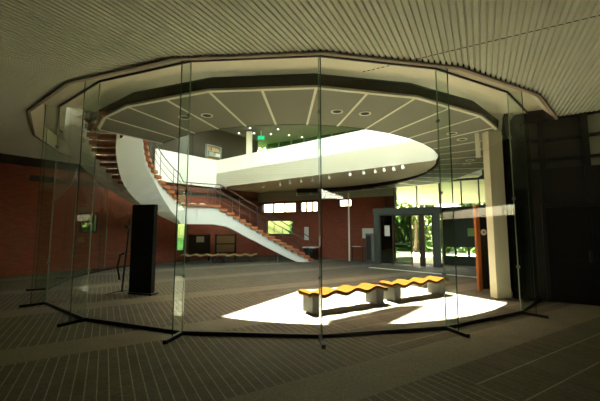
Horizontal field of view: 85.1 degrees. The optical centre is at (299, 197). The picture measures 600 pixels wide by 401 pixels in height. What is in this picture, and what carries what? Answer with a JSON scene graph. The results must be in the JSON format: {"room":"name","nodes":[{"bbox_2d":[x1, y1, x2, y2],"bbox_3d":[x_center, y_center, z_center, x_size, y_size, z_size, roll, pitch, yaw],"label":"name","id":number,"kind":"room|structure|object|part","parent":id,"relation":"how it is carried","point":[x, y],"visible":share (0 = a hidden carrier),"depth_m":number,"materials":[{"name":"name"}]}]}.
{"room":"lobby","nodes":[
{"label":"lobby","id":0,"kind":"room"},
{"bbox_2d":[0,113,257,276],"bbox_3d":[-8.491,-0.713,14.745,0.250,7.600,18.100,-4,-7,38],"label":"wall","id":1,"kind":"structure","parent":0,"point":[19,204],"depth_m":13.53,"materials":[{"name":"brick"}]},
{"bbox_2d":[79,213,97,232],"bbox_3d":[-8.980,1.075,13.851,0.180,0.850,0.680,-4,-7,38],"label":"window","id":2,"kind":"structure","parent":1,"relation":"in","point":[85,218],"depth_m":13.87,"materials":[{"name":"clear glass"}]},
{"bbox_2d":[29,175,257,200],"bbox_3d":[-6.505,-0.305,17.036,0.050,0.220,12.000,-4,-7,38],"label":"trim","id":3,"kind":"structure","parent":1,"relation":"attached to","point":[32,177],"depth_m":13.96,"materials":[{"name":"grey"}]},
{"bbox_2d":[176,224,187,251],"bbox_3d":[-6.274,1.937,17.279,0.180,1.780,0.680,-4,-7,38],"label":"window","id":4,"kind":"structure","parent":1,"relation":"in","point":[180,240],"depth_m":17.33,"materials":[{"name":"clear glass"}]},
{"bbox_2d":[218,125,357,147],"bbox_3d":[-1.000,-4.562,16.001,46.000,0.300,16.000,0,-5,0],"label":"ceiling","id":5,"kind":"structure","parent":0,"point":[296,132],"depth_m":19.95,"materials":[{"name":"grey"}]},
{"bbox_2d":[154,129,432,187],"bbox_3d":[-1.238,-1.839,13.783,12.135,1.580,3.712,-4,-7,38],"label":"wall","id":6,"kind":"structure","parent":0,"point":[200,170],"depth_m":15.87,"materials":[{"name":"white paint"}]},
{"bbox_2d":[98,85,498,195],"bbox_3d":[1.732,-1.256,11.998,14.417,0.780,16.404,0,-5,0],"label":"ceiling","id":7,"kind":"structure","parent":0,"point":[335,111],"depth_m":7.57,"materials":[{"name":"beige paint"}]},
{"bbox_3d":[-2.662,-1.848,7.534,0.270,0.016,0.270,0,-5,0],"label":"downlight","id":8,"kind":"part","parent":7,"relation":"part of","materials":[{"name":"beige metal"}]},
{"bbox_3d":[-2.110,-1.864,7.417,0.270,0.016,0.270,0,-5,0],"label":"downlight","id":9,"kind":"part","parent":7,"relation":"part of","materials":[{"name":"beige metal"}]},
{"bbox_3d":[1.732,-1.256,11.997,9.913,0.780,13.629,-2,-6,23],"label":"ring canopy","id":10,"kind":"part","parent":7,"relation":"part of","materials":[{"name":"beige paint"}]},
{"bbox_3d":[1.452,-1.880,7.303,0.270,0.016,0.270,0,-5,0],"label":"downlight","id":11,"kind":"part","parent":7,"relation":"part of","materials":[{"name":"beige metal"}]},
{"bbox_2d":[0,255,599,400],"bbox_3d":[-0.600,2.572,8.069,27.200,0.200,26.950,0,-5,0],"label":"floor","id":12,"kind":"structure","parent":0,"point":[521,357],"depth_m":4.99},
{"bbox_2d":[19,104,59,307],"bbox_3d":[-5.891,0.113,7.454,0.510,4.580,0.056,5,-8,-45],"label":"glass fin","id":13,"kind":"object","parent":12,"relation":"on","point":[57,146],"visible":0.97,"depth_m":7.47,"materials":[{"name":"green"}]},
{"bbox_2d":[26,134,58,290],"bbox_3d":[-7.255,0.285,9.266,0.510,4.580,0.056,3,-6,-29],"label":"glass fin","id":14,"kind":"object","parent":12,"relation":"on","point":[35,288],"visible":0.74,"depth_m":9.20,"materials":[{"name":"green"}]},
{"bbox_2d":[44,107,60,301],"bbox_3d":[-6.411,0.190,8.483,0.060,4.622,2.217,4,-7,-37],"label":"glass screen","id":15,"kind":"object","parent":12,"relation":"on","point":[60,107],"visible":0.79,"depth_m":8.69,"materials":[{"name":"clear glass"}]},
{"bbox_2d":[48,129,71,288],"bbox_3d":[-7.467,0.371,10.399,0.060,4.622,2.217,2,-6,-21],"label":"glass screen","id":16,"kind":"object","parent":12,"relation":"on","point":[68,278],"visible":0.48,"depth_m":9.98,"materials":[{"name":"black metal"}]},
{"bbox_3d":[-7.467,2.641,10.184,0.060,0.062,2.217,2,-6,-21],"label":"rail","id":17,"kind":"part","parent":16,"relation":"part of","materials":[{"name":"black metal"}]},
{"bbox_2d":[55,151,78,278],"bbox_3d":[-8.058,0.485,11.385,0.510,4.580,0.056,1,-6,-13],"label":"glass fin","id":18,"kind":"object","parent":12,"relation":"on","point":[77,174],"visible":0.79,"depth_m":11.35,"materials":[{"name":"green"}]},
{"bbox_2d":[44,81,100,318],"bbox_3d":[-4.860,0.043,6.937,2.217,4.622,0.060,-4,-7,37],"label":"glass screen","id":19,"kind":"object","parent":12,"relation":"on","point":[59,308],"visible":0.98,"depth_m":6.81,"materials":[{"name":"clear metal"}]},
{"bbox_3d":[-4.860,2.313,6.722,2.217,0.062,0.060,-4,-7,37],"label":"rail","id":20,"kind":"part","parent":19,"relation":"part of","materials":[{"name":"black metal"}]},
{"bbox_3d":[-4.860,-2.244,7.154,2.217,0.027,0.032,-4,-7,37],"label":"rail","id":21,"kind":"part","parent":19,"relation":"part of","materials":[{"name":"black metal"}]},
{"bbox_2d":[57,81,99,327],"bbox_3d":[-4.073,-0.016,6.093,0.056,4.580,0.510,-3,-6,29],"label":"glass fin","id":22,"kind":"object","parent":12,"relation":"on","point":[69,322],"visible":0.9,"depth_m":6.12,"materials":[{"name":"green"}]},
{"bbox_2d":[70,269,104,277],"bbox_3d":[-7.945,0.573,12.532,0.060,4.622,2.217,0,-5,-4],"label":"glass screen","id":23,"kind":"object","parent":12,"relation":"on","point":[83,274],"visible":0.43,"depth_m":12.16,"materials":[{"name":"glass"}]},
{"bbox_2d":[93,162,110,269],"bbox_3d":[-8.236,0.699,13.643,0.510,4.580,0.056,0,-5,4],"label":"glass fin","id":24,"kind":"object","parent":12,"relation":"on","point":[110,162],"visible":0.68,"depth_m":13.56,"materials":[{"name":"green"}]},
{"bbox_2d":[105,265,129,269],"bbox_3d":[-7.807,0.779,14.713,0.060,4.622,2.217,-1,-6,12],"label":"glass screen","id":25,"kind":"object","parent":12,"relation":"on","point":[126,265],"visible":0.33,"depth_m":13.95,"materials":[{"name":"glass"}]},
{"bbox_2d":[105,219,130,294],"bbox_3d":[-4.777,1.546,8.697,0.683,1.941,0.227,5,-8,-45],"label":"stanchion","id":26,"kind":"object","parent":12,"relation":"on","point":[128,225],"visible":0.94,"depth_m":8.73,"materials":[{"name":"black metal"}]},
{"bbox_2d":[85,61,191,333],"bbox_3d":[-2.937,-0.057,5.882,2.217,4.622,0.060,-2,-6,21],"label":"glass screen","id":27,"kind":"object","parent":12,"relation":"on","point":[87,319],"visible":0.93,"depth_m":5.77,"materials":[{"name":"black metal"}]},
{"bbox_3d":[-2.937,2.213,5.668,2.217,0.062,0.060,-2,-6,21],"label":"rail","id":28,"kind":"part","parent":27,"relation":"part of","materials":[{"name":"black metal"}]},
{"bbox_3d":[-2.937,-2.344,6.099,2.217,0.027,0.032,-2,-6,21],"label":"rail","id":29,"kind":"part","parent":27,"relation":"part of","materials":[{"name":"black metal"}]},
{"bbox_2d":[128,204,157,295],"bbox_3d":[-4.121,1.352,8.652,0.780,2.340,0.240,-2,-6,17],"label":"display board","id":30,"kind":"object","parent":12,"relation":"on","point":[144,217],"visible":1,"depth_m":8.58,"materials":[{"name":"black paint"}]},
{"bbox_2d":[163,61,191,343],"bbox_3d":[-1.946,-0.092,5.290,0.056,4.580,0.510,-1,-6,13],"label":"glass fin","id":31,"kind":"object","parent":12,"relation":"on","point":[177,335],"visible":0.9,"depth_m":5.32,"materials":[{"name":"green"}]},
{"bbox_2d":[63,107,312,262],"bbox_3d":[-4.468,-0.133,14.545,5.318,6.407,11.970,-4,-7,36],"label":"curved staircase","id":32,"kind":"structure","parent":12,"relation":"on","point":[136,183],"depth_m":12.66,"materials":[{"name":"white paint"}]},
{"bbox_3d":[-4.646,-0.209,14.779,3.888,5.290,11.507,-4,-6,33],"label":"cable rail","id":33,"kind":"part","parent":32,"relation":"part of","materials":[{"name":"grey metal"}]},
{"bbox_3d":[-4.647,-0.628,14.820,3.905,5.309,11.526,-4,-6,33],"label":"handrail","id":34,"kind":"part","parent":32,"relation":"part of","materials":[{"name":"grey metal"}]},
{"bbox_3d":[-3.246,-0.396,14.400,3.088,5.290,8.959,-4,-7,36],"label":"cable rail","id":35,"kind":"part","parent":32,"relation":"part of","materials":[{"name":"grey metal"}]},
{"bbox_3d":[-2.480,-0.183,13.466,6.263,5.290,7.213,0,-5,0],"label":"cable rail","id":36,"kind":"part","parent":32,"relation":"part of","materials":[{"name":"grey metal"}]},
{"bbox_3d":[-3.248,-0.696,14.429,3.105,5.309,8.978,-4,-7,36],"label":"handrail","id":37,"kind":"part","parent":32,"relation":"part of","materials":[{"name":"grey metal"}]},
{"bbox_2d":[188,234,209,260],"bbox_3d":[-5.350,2.645,17.378,1.100,1.410,0.080,2,-6,-17],"label":"notice board","id":38,"kind":"object","parent":12,"relation":"on","point":[194,247],"visible":0.95,"depth_m":17.36,"materials":[{"name":"brown paint"}]},
{"bbox_3d":[-5.827,2.631,17.228,0.100,1.410,0.080,2,-6,-17],"label":"post","id":39,"kind":"part","parent":38,"relation":"part of","materials":[{"name":"black metal"}]},
{"bbox_3d":[-5.350,2.476,17.394,1.000,1.010,0.070,2,-6,-17],"label":"rail","id":40,"kind":"part","parent":38,"relation":"part of","materials":[{"name":"black metal"}]},
{"bbox_2d":[196,237,203,241],"bbox_3d":[-5.299,2.217,17.365,0.400,0.300,0.008,2,-6,-17],"label":"notice","id":41,"kind":"object","parent":38,"relation":"attached to","point":[198,239],"visible":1,"depth_m":17.36,"materials":[{"name":"beige paper"}]},
{"bbox_3d":[-4.873,2.659,17.528,0.100,1.410,0.080,2,-6,-17],"label":"post","id":42,"kind":"part","parent":38,"relation":"part of","materials":[{"name":"black metal"}]},
{"bbox_2d":[180,253,218,262],"bbox_3d":[-5.032,3.047,16.446,1.850,0.434,0.460,1,-5,-7],"label":"bench","id":43,"kind":"object","parent":12,"relation":"on","point":[187,256],"visible":0.97,"depth_m":16.29,"materials":[{"name":"brown wood"}]},
{"bbox_3d":[-5.032,2.889,16.461,1.850,0.118,0.460,1,-5,-7],"label":"seat","id":44,"kind":"part","parent":43,"relation":"part of","materials":[{"name":"brown wood"}]},
{"bbox_2d":[214,234,236,259],"bbox_3d":[-4.050,2.683,17.776,1.150,1.410,0.080,2,-6,-17],"label":"notice board","id":45,"kind":"object","parent":12,"relation":"on","point":[226,243],"visible":0.93,"depth_m":17.78,"materials":[{"name":"beige"}]},
{"bbox_3d":[-4.551,2.668,17.619,0.100,1.410,0.080,2,-6,-17],"label":"post","id":46,"kind":"part","parent":45,"relation":"part of","materials":[{"name":"black metal"}]},
{"bbox_3d":[-4.050,2.513,17.792,1.050,1.010,0.070,2,-6,-17],"label":"rail","id":47,"kind":"part","parent":45,"relation":"part of","materials":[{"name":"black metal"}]},
{"bbox_3d":[-3.549,2.697,17.934,0.100,1.410,0.080,2,-6,-17],"label":"post","id":48,"kind":"part","parent":45,"relation":"part of","materials":[{"name":"black metal"}]},
{"bbox_2d":[220,253,256,262],"bbox_3d":[-3.132,3.070,16.695,1.850,0.434,0.460,1,-5,-7],"label":"bench","id":49,"kind":"object","parent":12,"relation":"on","point":[224,255],"visible":1,"depth_m":16.54,"materials":[{"name":"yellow wood"}]},
{"bbox_3d":[-3.132,2.913,16.710,1.850,0.118,0.460,1,-5,-7],"label":"seat","id":50,"kind":"part","parent":49,"relation":"part of","materials":[{"name":"brown wood"}]},
{"bbox_2d":[181,55,319,338],"bbox_3d":[-0.796,-0.102,5.403,2.217,4.622,0.060,0,-5,5],"label":"glass screen","id":51,"kind":"object","parent":12,"relation":"on","point":[185,332],"visible":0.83,"depth_m":5.19,"materials":[{"name":"clear glass"}]},
{"bbox_3d":[-0.796,2.168,5.188,2.217,0.062,0.060,0,-5,5],"label":"rail","id":52,"kind":"part","parent":51,"relation":"part of","materials":[{"name":"black metal"}]},
{"bbox_3d":[-0.796,-2.389,5.620,2.217,0.027,0.032,0,-5,5],"label":"rail","id":53,"kind":"part","parent":51,"relation":"part of","materials":[{"name":"black metal"}]},
{"bbox_2d":[302,246,318,259],"bbox_3d":[0.602,3.104,18.358,0.800,0.680,0.480,-3,-6,31],"label":"table","id":54,"kind":"object","parent":12,"relation":"on","point":[314,255],"depth_m":18.16,"materials":[{"name":"black"}]},
{"bbox_2d":[317,55,325,348],"bbox_3d":[0.322,-0.109,5.109,0.056,4.580,0.510,0,-5,-3],"label":"glass fin","id":55,"kind":"object","parent":12,"relation":"on","point":[320,337],"visible":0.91,"depth_m":5.14,"materials":[{"name":"green"}]},
{"bbox_2d":[298,283,387,313],"bbox_3d":[0.981,2.165,7.130,2.080,0.434,0.460,3,-6,-29],"label":"bench","id":56,"kind":"object","parent":12,"relation":"on","point":[374,294],"visible":0.99,"depth_m":6.96,"materials":[{"name":"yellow wood"}]},
{"bbox_3d":[0.245,2.173,6.722,0.220,0.340,0.400,3,-6,-29],"label":"leg","id":57,"kind":"part","parent":56,"relation":"part of","materials":[{"name":"concrete"}]},
{"bbox_3d":[0.981,2.007,7.145,2.080,0.118,0.460,3,-6,-29],"label":"seat","id":58,"kind":"part","parent":56,"relation":"part of","materials":[{"name":"yellow wood"}]},
{"bbox_3d":[0.981,2.047,7.141,2.080,0.098,0.430,3,-6,-29],"label":"seat rail","id":59,"kind":"part","parent":56,"relation":"part of","materials":[{"name":"brown"}]},
{"bbox_3d":[1.716,2.250,7.530,0.220,0.340,0.400,3,-6,-29],"label":"leg","id":60,"kind":"part","parent":56,"relation":"part of","materials":[{"name":"concrete"}]},
{"bbox_2d":[348,193,349,260],"bbox_3d":[2.590,1.538,17.308,0.083,3.600,0.083,-2,-6,22],"label":"slim post","id":61,"kind":"object","parent":12,"relation":"on","point":[348,193],"visible":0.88,"depth_m":17.26,"materials":[{"name":"metal"}]},
{"bbox_2d":[350,247,365,261],"bbox_3d":[3.044,2.969,17.251,0.800,0.740,0.500,-3,-6,31],"label":"table","id":62,"kind":"object","parent":12,"relation":"on","point":[350,247],"visible":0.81,"depth_m":17.12,"materials":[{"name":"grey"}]},
{"bbox_2d":[365,233,374,261],"bbox_3d":[3.622,2.582,16.930,0.320,1.450,0.415,-3,-6,31],"label":"cabinet","id":63,"kind":"object","parent":12,"relation":"on","point":[369,236],"visible":0.96,"depth_m":16.77,"materials":[{"name":"grey metal"}]},
{"bbox_3d":[3.519,2.566,16.760,0.260,1.250,0.015,-3,-6,31],"label":"door","id":64,"kind":"part","parent":63,"relation":"part of","materials":[{"name":"black metal"}]},
{"bbox_2d":[318,55,446,338],"bbox_3d":[1.395,-0.089,5.537,2.217,4.622,0.060,1,-6,-12],"label":"glass screen","id":65,"kind":"object","parent":12,"relation":"on","point":[440,327],"visible":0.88,"depth_m":5.38,"materials":[{"name":"black metal"}]},
{"bbox_3d":[1.395,-2.377,5.753,2.217,0.027,0.032,1,-6,-12],"label":"rail","id":66,"kind":"part","parent":65,"relation":"part of","materials":[{"name":"black metal"}]},
{"bbox_3d":[1.395,2.180,5.322,2.217,0.062,0.060,1,-6,-12],"label":"rail","id":67,"kind":"part","parent":65,"relation":"part of","materials":[{"name":"black metal"}]},
{"bbox_2d":[373,207,442,266],"bbox_3d":[5.251,1.865,15.879,3.094,2.680,1.450,-3,-6,31],"label":"entrance lobby","id":68,"kind":"object","parent":12,"relation":"on","point":[396,248],"visible":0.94,"depth_m":15.35,"materials":[{"name":"grey metal"}]},
{"bbox_3d":[4.173,2.012,15.731,0.563,2.260,0.012,-3,-6,31],"label":"door","id":69,"kind":"part","parent":68,"relation":"part of","materials":[{"name":"clear glass"}]},
{"bbox_2d":[385,225,389,235],"bbox_3d":[4.196,1.591,15.738,0.245,0.500,0.010,-3,-6,31],"label":"notice","id":70,"kind":"object","parent":68,"relation":"attached to","point":[387,227],"visible":1,"depth_m":15.72,"materials":[{"name":"beige paper"}]},
{"bbox_3d":[4.804,1.976,15.354,0.809,2.260,0.012,-3,-6,31],"label":"door","id":71,"kind":"part","parent":68,"relation":"part of","materials":[{"name":"clear glass"}]},
{"bbox_2d":[379,276,448,301],"bbox_3d":[2.897,2.269,8.231,1.980,0.434,0.460,3,-6,-29],"label":"bench","id":72,"kind":"object","parent":12,"relation":"on","point":[435,284],"visible":0.98,"depth_m":8.03,"materials":[{"name":"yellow wood"}]},
{"bbox_3d":[2.205,2.280,7.847,0.220,0.340,0.400,3,-6,-29],"label":"leg","id":73,"kind":"part","parent":72,"relation":"part of","materials":[{"name":"concrete"}]},
{"bbox_3d":[2.897,2.151,8.242,1.980,0.098,0.430,3,-6,-29],"label":"seat rail","id":74,"kind":"part","parent":72,"relation":"part of","materials":[{"name":"brown"}]},
{"bbox_3d":[2.897,2.112,8.246,1.980,0.118,0.460,3,-6,-29],"label":"seat","id":75,"kind":"part","parent":72,"relation":"part of","materials":[{"name":"yellow wood"}]},
{"bbox_3d":[3.588,2.352,8.607,0.220,0.340,0.400,3,-6,-29],"label":"leg","id":76,"kind":"part","parent":72,"relation":"part of","materials":[{"name":"concrete"}]},
{"bbox_2d":[369,267,476,277],"bbox_3d":[4.825,2.905,12.708,4.881,0.012,0.140,-5,-7,43],"label":"trim","id":77,"kind":"structure","parent":12,"relation":"on","point":[369,267],"depth_m":12.68,"materials":[{"name":"white paint"}]},
{"bbox_2d":[435,69,469,337],"bbox_3d":[2.550,-0.066,5.565,0.056,4.580,0.510,2,-6,-20],"label":"glass fin","id":78,"kind":"object","parent":12,"relation":"on","point":[464,334],"visible":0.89,"depth_m":5.60,"materials":[{"name":"green"}]},
{"bbox_2d":[436,68,521,327],"bbox_3d":[3.461,-0.020,6.273,2.217,4.622,0.060,3,-6,-28],"label":"glass screen","id":79,"kind":"object","parent":12,"relation":"on","point":[518,312],"visible":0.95,"depth_m":6.15,"materials":[{"name":"black metal"}]},
{"bbox_3d":[3.461,-2.307,6.490,2.217,0.027,0.032,3,-6,-28],"label":"rail","id":80,"kind":"part","parent":79,"relation":"part of","materials":[{"name":"black metal"}]},
{"bbox_3d":[3.461,2.250,6.059,2.217,0.062,0.060,3,-6,-28],"label":"rail","id":81,"kind":"part","parent":79,"relation":"part of","materials":[{"name":"black metal"}]},
{"bbox_2d":[473,205,489,290],"bbox_3d":[5.204,1.383,9.088,0.650,2.360,0.100,1,-5,-6],"label":"display board","id":82,"kind":"object","parent":12,"relation":"on","point":[480,221],"visible":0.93,"depth_m":9.03,"materials":[{"name":"brown paint"}]},
{"bbox_3d":[4.935,1.380,9.061,0.110,2.360,0.100,1,-5,-6],"label":"post","id":83,"kind":"part","parent":82,"relation":"part of","materials":[{"name":"brown paint"}]},
{"bbox_2d":[475,131,510,298],"bbox_3d":[4.895,0.385,8.309,0.573,4.200,0.299,0,-5,0],"label":"support column","id":84,"kind":"structure","parent":12,"relation":"on","point":[497,235],"depth_m":8.21,"materials":[{"name":"beige paint"}]},
{"bbox_2d":[508,92,540,310],"bbox_3d":[5.240,0.102,7.554,2.217,4.622,0.060,5,-7,-44],"label":"glass screen","id":85,"kind":"object","parent":12,"relation":"on","point":[531,304],"visible":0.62,"depth_m":7.28,"materials":[{"name":"black metal"}]},
{"bbox_3d":[5.240,-2.186,7.771,2.217,0.027,0.032,5,-7,-44],"label":"rail","id":86,"kind":"part","parent":85,"relation":"part of","materials":[{"name":"black metal"}]},
{"bbox_3d":[5.240,2.371,7.339,2.217,0.062,0.060,5,-7,-44],"label":"rail","id":87,"kind":"part","parent":85,"relation":"part of","materials":[{"name":"black metal"}]},
{"bbox_2d":[507,91,548,318],"bbox_3d":[4.562,0.034,6.621,0.056,4.580,0.510,4,-7,-36],"label":"glass fin","id":88,"kind":"object","parent":12,"relation":"on","point":[536,314],"visible":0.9,"depth_m":6.64,"materials":[{"name":"green"}]},
{"bbox_2d":[0,0,599,168],"bbox_3d":[-0.500,-2.299,5.739,27.000,0.340,20.994,0,-5,0],"label":"ceiling","id":89,"kind":"structure","parent":0,"point":[551,48],"depth_m":4.83,"materials":[{"name":"metal"}]},
{"bbox_2d":[27,49,557,157],"bbox_3d":[-1.684,-1.812,9.370,16.918,0.105,8.233,-2,-6,21],"label":"trim","id":90,"kind":"structure","parent":89,"relation":"attached to","point":[301,53],"depth_m":5.30,"materials":[{"name":"beige brown-beige paint"}]},
{"bbox_2d":[88,73,498,137],"bbox_3d":[0.013,-2.374,8.667,12.909,0.840,4.803,0,-5,0],"label":"trim","id":91,"kind":"structure","parent":89,"relation":"attached to","point":[309,78],"depth_m":7.36,"materials":[{"name":"black"}]},
{"bbox_2d":[216,140,481,192],"bbox_3d":[1.635,-1.155,16.978,13.182,0.800,5.241,-4,-7,38],"label":"parapet","id":92,"kind":"structure","parent":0,"point":[342,179],"depth_m":14.81,"materials":[{"name":"beige paint"}]},
{"bbox_2d":[257,169,485,265],"bbox_3d":[3.112,0.994,18.246,13.756,4.860,0.250,-3,-6,31],"label":"wall","id":93,"kind":"structure","parent":0,"point":[334,218],"depth_m":18.27,"materials":[{"name":"brick"}]},
{"bbox_2d":[261,202,295,213],"bbox_3d":[-1.341,0.666,20.884,2.684,0.670,0.180,-3,-6,31],"label":"window","id":94,"kind":"structure","parent":93,"relation":"in","point":[284,203],"depth_m":20.85,"materials":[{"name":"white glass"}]},
{"bbox_2d":[265,220,292,234],"bbox_3d":[-1.294,1.893,20.740,2.139,0.940,0.180,-3,-6,31],"label":"window","id":95,"kind":"structure","parent":93,"relation":"in","point":[267,222],"depth_m":20.82,"materials":[{"name":"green glass"}]},
{"bbox_2d":[304,227,308,239],"bbox_3d":[0.386,2.149,19.619,0.300,0.780,0.012,-3,-6,31],"label":"poster","id":96,"kind":"object","parent":93,"relation":"attached to","point":[306,229],"visible":1,"depth_m":19.61,"materials":[{"name":"beige paper"}]},
{"bbox_2d":[299,201,317,212],"bbox_3d":[0.563,0.559,19.747,1.302,0.670,0.180,-3,-6,31],"label":"window","id":97,"kind":"structure","parent":93,"relation":"in","point":[306,202],"depth_m":19.82,"materials":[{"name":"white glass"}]},
{"bbox_2d":[257,188,393,202],"bbox_3d":[1.097,-0.593,19.628,9.038,1.440,0.320,-3,-6,31],"label":"trim","id":98,"kind":"structure","parent":93,"relation":"attached to","point":[279,196],"depth_m":19.47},
{"bbox_2d":[338,198,351,207],"bbox_3d":[2.594,0.310,18.547,0.849,0.480,0.180,-3,-6,31],"label":"window","id":99,"kind":"structure","parent":93,"relation":"in","point":[339,206],"depth_m":18.54,"materials":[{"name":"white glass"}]},
{"bbox_2d":[362,228,372,237],"bbox_3d":[3.665,1.924,17.665,0.620,0.540,0.012,-3,-6,31],"label":"poster","id":100,"kind":"object","parent":93,"relation":"attached to","point":[364,230],"visible":0.57,"depth_m":17.72,"materials":[{"name":"beige paper"}]},
{"bbox_2d":[467,228,473,235],"bbox_3d":[7.904,1.597,15.119,0.280,0.370,0.020,-3,-6,31],"label":"notice","id":101,"kind":"object","parent":93,"relation":"attached to","point":[470,231],"visible":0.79,"depth_m":15.11,"materials":[{"name":"green paper"}]},
{"bbox_2d":[266,121,493,149],"bbox_3d":[3.567,-2.737,19.362,13.756,2.700,0.120,-3,-6,31],"label":"window","id":102,"kind":"structure","parent":0,"point":[291,142],"depth_m":21.57,"materials":[{"name":"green glass"}]},
{"bbox_3d":[3.273,-2.720,19.537,13.070,2.700,0.120,-3,-6,31],"label":"frame","id":103,"kind":"part","parent":102,"relation":"part of","materials":[{"name":"grey metal"}]},
{"bbox_2d":[395,179,485,207],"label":"window","id":104,"kind":"structure","parent":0,"point":[428,194],"depth_m":18.66,"materials":[{"name":"clear glass"}]},
{"bbox_2d":[501,113,539,298],"bbox_3d":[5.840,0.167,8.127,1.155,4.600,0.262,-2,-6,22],"label":"wall","id":105,"kind":"structure","parent":0,"point":[528,278],"depth_m":8.13,"materials":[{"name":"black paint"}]},
{"bbox_2d":[527,110,599,305],"bbox_3d":[9.553,-1.561,5.792,9.000,7.600,0.250,-4,-6,33],"label":"wall","id":106,"kind":"structure","parent":0,"point":[566,185],"depth_m":7.77,"materials":[{"name":"black"}]},
{"bbox_2d":[528,110,599,203],"bbox_3d":[7.000,-0.974,7.320,3.000,2.120,0.170,-4,-6,33],"label":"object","id":107,"kind":"structure","parent":106,"relation":"in","point":[554,143],"depth_m":7.81,"materials":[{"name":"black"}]},
{"bbox_3d":[6.185,-1.306,7.954,0.980,1.220,0.040,-4,-6,33],"label":"dark pane","id":108,"kind":"part","parent":107,"relation":"part of","materials":[{"name":"grey glass"}]},
{"bbox_2d":[541,202,599,304],"bbox_3d":[6.518,1.255,7.315,1.690,2.280,0.085,-4,-6,33],"label":"door","id":109,"kind":"structure","parent":106,"relation":"in","point":[571,231],"depth_m":7.49,"materials":[{"name":"black paint"}]},
{"bbox_3d":[6.515,1.246,7.321,1.320,1.800,0.010,-4,-6,33],"label":"panel","id":110,"kind":"part","parent":109,"relation":"part of","materials":[{"name":"black paint"}]},
{"bbox_3d":[6.504,1.319,7.297,0.060,0.250,0.050,-4,-6,33],"label":"handle","id":111,"kind":"part","parent":109,"relation":"part of","materials":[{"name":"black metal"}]},
{"bbox_3d":[-6.059,-1.247,17.595,2.378,0.500,3.198,0,-5,0],"label":"floor","id":112,"kind":"structure","parent":0,"visible":0},
{"bbox_2d":[205,144,221,159],"bbox_3d":[-5.033,-2.197,18.967,0.200,1.650,1.000,-4,-7,38],"label":"shelf unit","id":113,"kind":"object","parent":112,"relation":"on","point":[207,146],"visible":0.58,"depth_m":18.92,"materials":[{"name":"grey"}]},
{"bbox_3d":[-5.327,-2.233,18.590,0.200,1.550,0.040,-4,-7,38],"label":"panel","id":114,"kind":"part","parent":113,"relation":"part of","materials":[{"name":"grey"}]},
{"bbox_3d":[-5.104,-2.192,19.022,0.020,1.550,1.000,-4,-7,38],"label":"panel","id":115,"kind":"part","parent":113,"relation":"part of","materials":[{"name":"beige"}]},
{"bbox_2d":[246,131,251,153],"bbox_3d":[-3.100,-2.657,19.939,0.320,2.750,0.320,0,-5,0],"label":"column","id":116,"kind":"structure","parent":112,"relation":"on","point":[248,133],"depth_m":19.85,"materials":[{"name":"white paint"}]},
{"label":"outside","id":117,"kind":"structure","parent":0,"visible":0},
{"bbox_3d":[0.000,3.911,19.719,120.000,0.230,100.000,0,-5,0],"label":"ground","id":118,"kind":"structure","parent":117,"visible":0},
{"bbox_2d":[397,195,437,251],"bbox_3d":[8.707,1.631,24.556,3.580,5.222,3.458,0,-5,0],"label":"tree","id":119,"kind":"object","parent":118,"relation":"on","point":[401,203],"visible":0.16,"depth_m":24.14,"materials":[{"name":"brown plant"}]},
{"bbox_3d":[8.707,0.616,24.652,3.580,3.183,3.458,0,-5,0],"label":"crown","id":120,"kind":"part","parent":119,"relation":"part of","materials":[{"name":"green plant"}]},
{"bbox_2d":[412,215,474,252],"bbox_3d":[9.152,2.713,25.017,23.303,3.891,1.646,-3,-6,31],"label":"hedge","id":121,"kind":"object","parent":118,"relation":"on","point":[428,229],"visible":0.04,"depth_m":24.24,"materials":[{"name":"green plant"}]},
{"bbox_2d":[413,251,475,263],"bbox_3d":[8.092,3.743,20.227,7.000,0.200,8.800,-3,-6,31],"label":"paving","id":122,"kind":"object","parent":118,"relation":"on","point":[416,255],"visible":0.21,"depth_m":21.01,"materials":[{"name":"beige concrete"}]},
{"bbox_2d":[457,202,485,205],"bbox_3d":[12.548,1.758,22.162,3.676,4.518,3.453,0,-5,0],"label":"tree","id":123,"kind":"object","parent":118,"relation":"on","point":[459,204],"visible":0.05,"depth_m":21.80,"materials":[{"name":"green plant"}]}
]}

